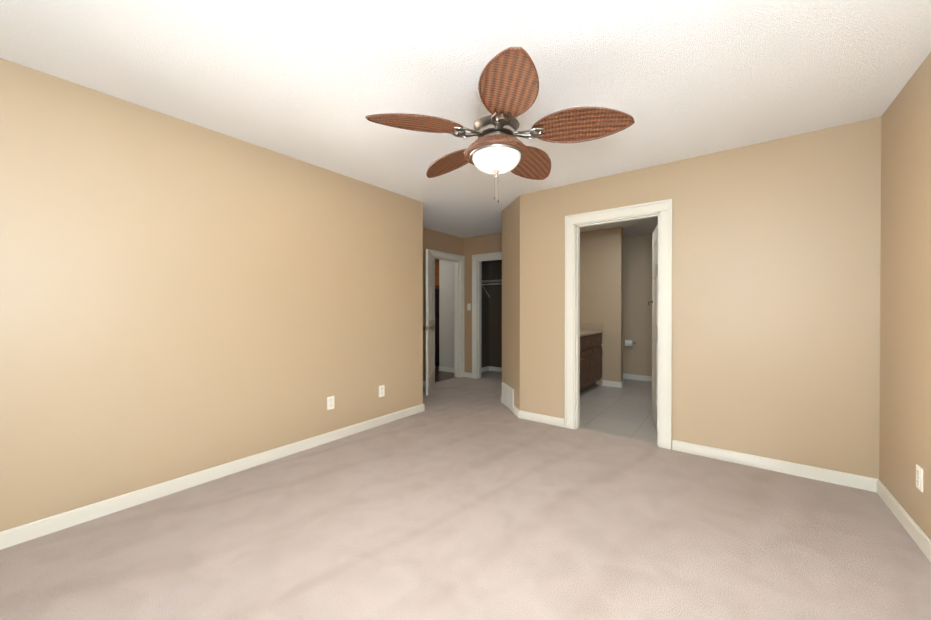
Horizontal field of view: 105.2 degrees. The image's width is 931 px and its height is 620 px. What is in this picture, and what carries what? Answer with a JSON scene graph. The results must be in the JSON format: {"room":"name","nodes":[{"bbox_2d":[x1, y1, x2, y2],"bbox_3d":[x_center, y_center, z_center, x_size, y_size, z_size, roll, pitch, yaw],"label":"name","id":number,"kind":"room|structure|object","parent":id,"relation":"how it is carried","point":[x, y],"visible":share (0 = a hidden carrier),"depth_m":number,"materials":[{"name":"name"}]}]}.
{"room":"empty bedroom","nodes":[
{"label":"empty bedroom","id":0,"kind":"room"},
{"bbox_2d":[0,58,422,531],"bbox_3d":[-1.635,-0.042,2.764,0.120,2.440,3.607,0,0,37],"label":"wall","id":1,"kind":"structure","parent":0,"point":[179,298],"depth_m":2.30,"materials":[{"name":"beige paint"}]},
{"bbox_2d":[0,404,424,549],"bbox_3d":[-1.568,1.136,2.747,0.014,0.085,3.591,0,0,37],"label":"baseboard","id":2,"kind":"structure","parent":1,"relation":"attached to","point":[77,516],"depth_m":2.29,"materials":[{"name":"white wood"}]},
{"bbox_2d":[327,396,333,409],"bbox_3d":[-1.216,0.831,3.215,0.009,0.116,0.072,0,0,37],"label":"electrical outlet","id":3,"kind":"object","parent":1,"relation":"attached to","point":[330,402],"visible":1,"depth_m":3.21,"materials":[{"name":"white plastic"}]},
{"bbox_2d":[379,385,384,396],"bbox_3d":[-0.865,0.829,3.679,0.009,0.116,0.072,0,0,37],"label":"electrical outlet","id":4,"kind":"object","parent":1,"relation":"attached to","point":[381,390],"visible":1,"depth_m":3.68,"materials":[{"name":"white plastic"}]},
{"bbox_2d":[435,366,455,381],"bbox_3d":[-1.207,1.189,6.982,2.590,0.056,5.600,0,0,37],"label":"floor","id":5,"kind":"structure","parent":0,"point":[441,375],"depth_m":6.42,"materials":[{"name":"brown wood"}]},
{"bbox_2d":[435,288,438,365],"bbox_3d":[-0.491,0.343,7.659,0.810,1.620,0.749,0,0,37],"label":"fridge","id":6,"kind":"object","parent":5,"relation":"on","point":[436,327],"depth_m":7.33,"materials":[{"name":"black"}]},
{"bbox_2d":[439,260,453,367],"bbox_3d":[-0.221,-0.062,6.756,0.628,2.440,0.120,0,0,37],"label":"wall","id":7,"kind":"structure","parent":0,"point":[446,313],"depth_m":6.79,"materials":[{"name":"white paint"}]},
{"bbox_2d":[439,366,453,372],"bbox_3d":[-0.261,1.116,6.708,0.630,0.085,0.014,0,0,37],"label":"baseboard","id":8,"kind":"structure","parent":7,"relation":"attached to","point":[446,369],"depth_m":6.78,"materials":[{"name":"white wood"}]},
{"bbox_2d":[423,228,487,380],"bbox_3d":[-0.435,-0.058,5.850,0.120,2.440,2.763,0,0,37],"label":"wall","id":9,"kind":"structure","parent":0,"point":[440,241],"depth_m":5.97,"materials":[{"name":"beige paint"}]},
{"bbox_2d":[423,249,434,394],"bbox_3d":[-0.500,0.154,5.226,0.484,2.000,0.641,0,0,37],"label":"entry door","id":10,"kind":"structure","parent":9,"relation":"in","point":[430,321],"depth_m":5.09,"materials":[{"name":"beige wood"}]},
{"bbox_2d":[428,249,463,376],"bbox_3d":[-0.363,0.100,5.946,0.164,2.124,0.933,0,0,37],"label":"door frame","id":11,"kind":"structure","parent":9,"relation":"attached to","point":[458,260],"depth_m":6.22,"materials":[{"name":"white wood"}]},
{"bbox_2d":[464,366,487,377],"bbox_3d":[0.235,1.116,6.630,0.014,0.085,0.640,0,0,37],"label":"baseboard","id":12,"kind":"structure","parent":9,"relation":"attached to","point":[483,369],"depth_m":6.25,"materials":[{"name":"white wood"}]},
{"bbox_2d":[0,371,930,619],"bbox_3d":[0.400,1.207,2.982,4.800,0.060,6.740,0,0,37],"label":"floor","id":13,"kind":"structure","parent":0,"point":[462,498],"depth_m":1.83,"materials":[{"name":"beige carpet"}]},
{"bbox_2d":[0,0,930,237],"bbox_3d":[-0.135,-1.320,4.408,7.390,0.100,8.390,0,0,37],"label":"ceiling","id":14,"kind":"structure","parent":0,"point":[315,82],"depth_m":1.85,"materials":[{"name":"white paint"}]},
{"bbox_2d":[365,47,634,202],"bbox_3d":[0.192,-0.922,1.984,1.308,0.672,1.266,0,0,37],"label":"fan","id":15,"kind":"object","parent":14,"relation":"hanging from","point":[508,86],"visible":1,"depth_m":1.81,"materials":[{"name":"brown wicker"}]},
{"bbox_2d":[463,233,501,372],"bbox_3d":[0.578,-0.058,5.888,1.450,2.440,0.120,0,0,37],"label":"wall","id":16,"kind":"structure","parent":0,"point":[485,244],"depth_m":6.19,"materials":[{"name":"beige paint"}]},
{"bbox_2d":[472,252,501,378],"bbox_3d":[0.531,0.100,5.925,0.933,2.124,0.164,0,0,37],"label":"door frame","id":17,"kind":"structure","parent":16,"relation":"attached to","point":[477,259],"depth_m":6.12,"materials":[{"name":"white wood"}]},
{"bbox_2d":[488,260,501,367],"bbox_3d":[1.013,-0.061,6.562,1.570,2.440,0.120,0,0,37],"label":"wall","id":18,"kind":"structure","parent":0,"point":[495,319],"depth_m":6.82,"materials":[{"name":"paint"}]},
{"bbox_2d":[482,279,501,295],"bbox_3d":[0.929,-0.412,6.351,1.434,0.308,0.313,0,0,37],"label":"closet shelf","id":19,"kind":"object","parent":18,"relation":"attached to","point":[491,284],"visible":0.33,"depth_m":6.59,"materials":[{"name":"white metal"}]},
{"bbox_2d":[488,366,501,371],"bbox_3d":[1.020,1.117,6.478,1.450,0.085,0.014,0,0,37],"label":"baseboard","id":20,"kind":"structure","parent":18,"relation":"attached to","point":[498,369],"depth_m":6.81,"materials":[{"name":"white wood"}]},
{"bbox_2d":[502,195,519,409],"bbox_3d":[1.380,-0.055,5.303,0.534,2.440,3.185,0,0,37],"label":"wall","id":21,"kind":"structure","parent":0,"point":[511,295],"depth_m":4.17,"materials":[{"name":"beige paint"}]},
{"bbox_2d":[502,382,513,411],"bbox_3d":[0.502,1.031,4.297,0.022,0.270,0.420,0,0,-12],"label":"floor vent","id":22,"kind":"object","parent":21,"relation":"attached to","point":[507,396],"visible":0.94,"depth_m":4.26,"materials":[{"name":"white metal"}]},
{"bbox_2d":[580,227,622,384],"bbox_3d":[2.051,-0.057,5.713,0.870,2.440,0.120,0,0,37],"label":"wall","id":23,"kind":"structure","parent":0,"point":[601,276],"depth_m":5.54,"materials":[{"name":"beige paint"}]},
{"bbox_2d":[580,323,602,330],"bbox_3d":[1.904,0.250,5.734,0.606,0.102,0.020,0,0,37],"label":"backsplash","id":24,"kind":"structure","parent":23,"relation":"attached to","point":[583,326],"depth_m":5.64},
{"bbox_2d":[602,380,623,387],"bbox_3d":[2.257,1.122,5.482,0.284,0.085,0.017,0,0,37],"label":"baseboard","id":25,"kind":"structure","parent":23,"relation":"attached to","point":[605,382],"depth_m":5.47,"materials":[{"name":"white wood"}]},
{"bbox_2d":[579,378,656,443],"bbox_3d":[2.546,1.199,4.518,3.230,0.060,3.199,0,0,37],"label":"floor","id":26,"kind":"structure","parent":0,"point":[625,410],"depth_m":4.19,"materials":[{"name":"beige tile"}]},
{"bbox_2d":[580,331,603,392],"bbox_3d":[1.466,0.754,5.143,0.623,0.824,1.496,0,0,37],"label":"bathroom vanity","id":27,"kind":"object","parent":26,"relation":"on","point":[591,352],"depth_m":5.13,"materials":[{"name":"brown wood"}]},
{"bbox_2d":[580,331,595,334],"bbox_3d":[1.455,0.323,5.136,0.611,0.038,1.516,0,0,37],"label":"countertop","id":28,"kind":"structure","parent":27,"relation":"on","point":[581,332],"depth_m":5.05,"materials":[{"name":"beige stone"}]},
{"bbox_2d":[623,233,652,375],"bbox_3d":[3.383,-0.057,5.709,3.000,2.440,0.120,0,0,37],"label":"wall","id":29,"kind":"structure","parent":0,"point":[637,293],"depth_m":6.00,"materials":[{"name":"beige paint"}]},
{"bbox_2d":[624,340,634,345],"bbox_3d":[2.769,0.542,6.028,0.174,0.104,0.117,0,0,37],"label":"toilet paper holder","id":30,"kind":"object","parent":29,"relation":"attached to","point":[628,343],"visible":1,"depth_m":5.99,"materials":[{"name":"silver metal"}]},
{"bbox_2d":[623,373,651,380],"bbox_3d":[3.343,1.121,5.661,3.000,0.085,0.014,0,0,37],"label":"baseboard","id":31,"kind":"structure","parent":29,"relation":"attached to","point":[626,376],"depth_m":5.99,"materials":[{"name":"white wood"}]},
{"bbox_2d":[520,117,880,478],"bbox_3d":[1.681,-0.044,3.153,2.631,2.440,0.120,0,0,37],"label":"wall","id":32,"kind":"structure","parent":0,"point":[776,254],"depth_m":2.67,"materials":[{"name":"beige paint"}]},
{"bbox_2d":[565,199,671,449],"bbox_3d":[1.417,0.113,3.354,0.936,2.124,0.164,0,0,37],"label":"door frame","id":33,"kind":"structure","parent":32,"relation":"attached to","point":[661,210],"depth_m":3.20,"materials":[{"name":"white wood"}]},
{"bbox_2d":[648,225,657,428],"bbox_3d":[1.904,0.162,3.543,0.260,2.000,0.728,0,0,37],"label":"door","id":34,"kind":"structure","parent":32,"relation":"in","point":[654,301],"depth_m":3.65,"materials":[{"name":"white wood"}]},
{"bbox_2d":[672,440,871,490],"bbox_3d":[2.206,1.136,2.678,1.132,0.085,0.014,0,0,37],"label":"baseboard","id":35,"kind":"structure","parent":32,"relation":"attached to","point":[836,477],"depth_m":2.61,"materials":[{"name":"white wood"}]},
{"bbox_2d":[879,52,930,539],"bbox_3d":[2.443,-0.037,1.881,0.120,2.440,7.360,0,0,37],"label":"wall","id":36,"kind":"structure","parent":0,"point":[905,364],"depth_m":1.95,"materials":[{"name":"beige paint"}]},
{"bbox_2d":[872,478,930,561],"bbox_3d":[1.465,1.146,0.706,0.014,0.085,4.055,0,0,37],"label":"baseboard","id":37,"kind":"structure","parent":36,"relation":"attached to","point":[920,538],"depth_m":1.94,"materials":[{"name":"white wood"}]},
{"bbox_2d":[916,464,922,491],"bbox_3d":[2.304,0.848,1.809,0.009,0.116,0.072,0,0,37],"label":"electrical outlet","id":38,"kind":"object","parent":36,"relation":"attached to","point":[919,477],"visible":1,"depth_m":1.80,"materials":[{"name":"white plastic"}]},
{"bbox_3d":[-0.538,-0.070,8.249,1.680,2.440,0.120,0,0,37],"label":"wall","id":39,"kind":"structure","parent":0,"visible":0},
{"bbox_2d":[435,259,438,287],"bbox_3d":[-0.449,-0.867,7.708,0.830,0.680,0.610,0,0,37],"label":"upper cabinet","id":40,"kind":"object","parent":39,"relation":"attached to","point":[436,273],"visible":0.15,"depth_m":7.46,"materials":[{"name":"brown wood"}]}
]}

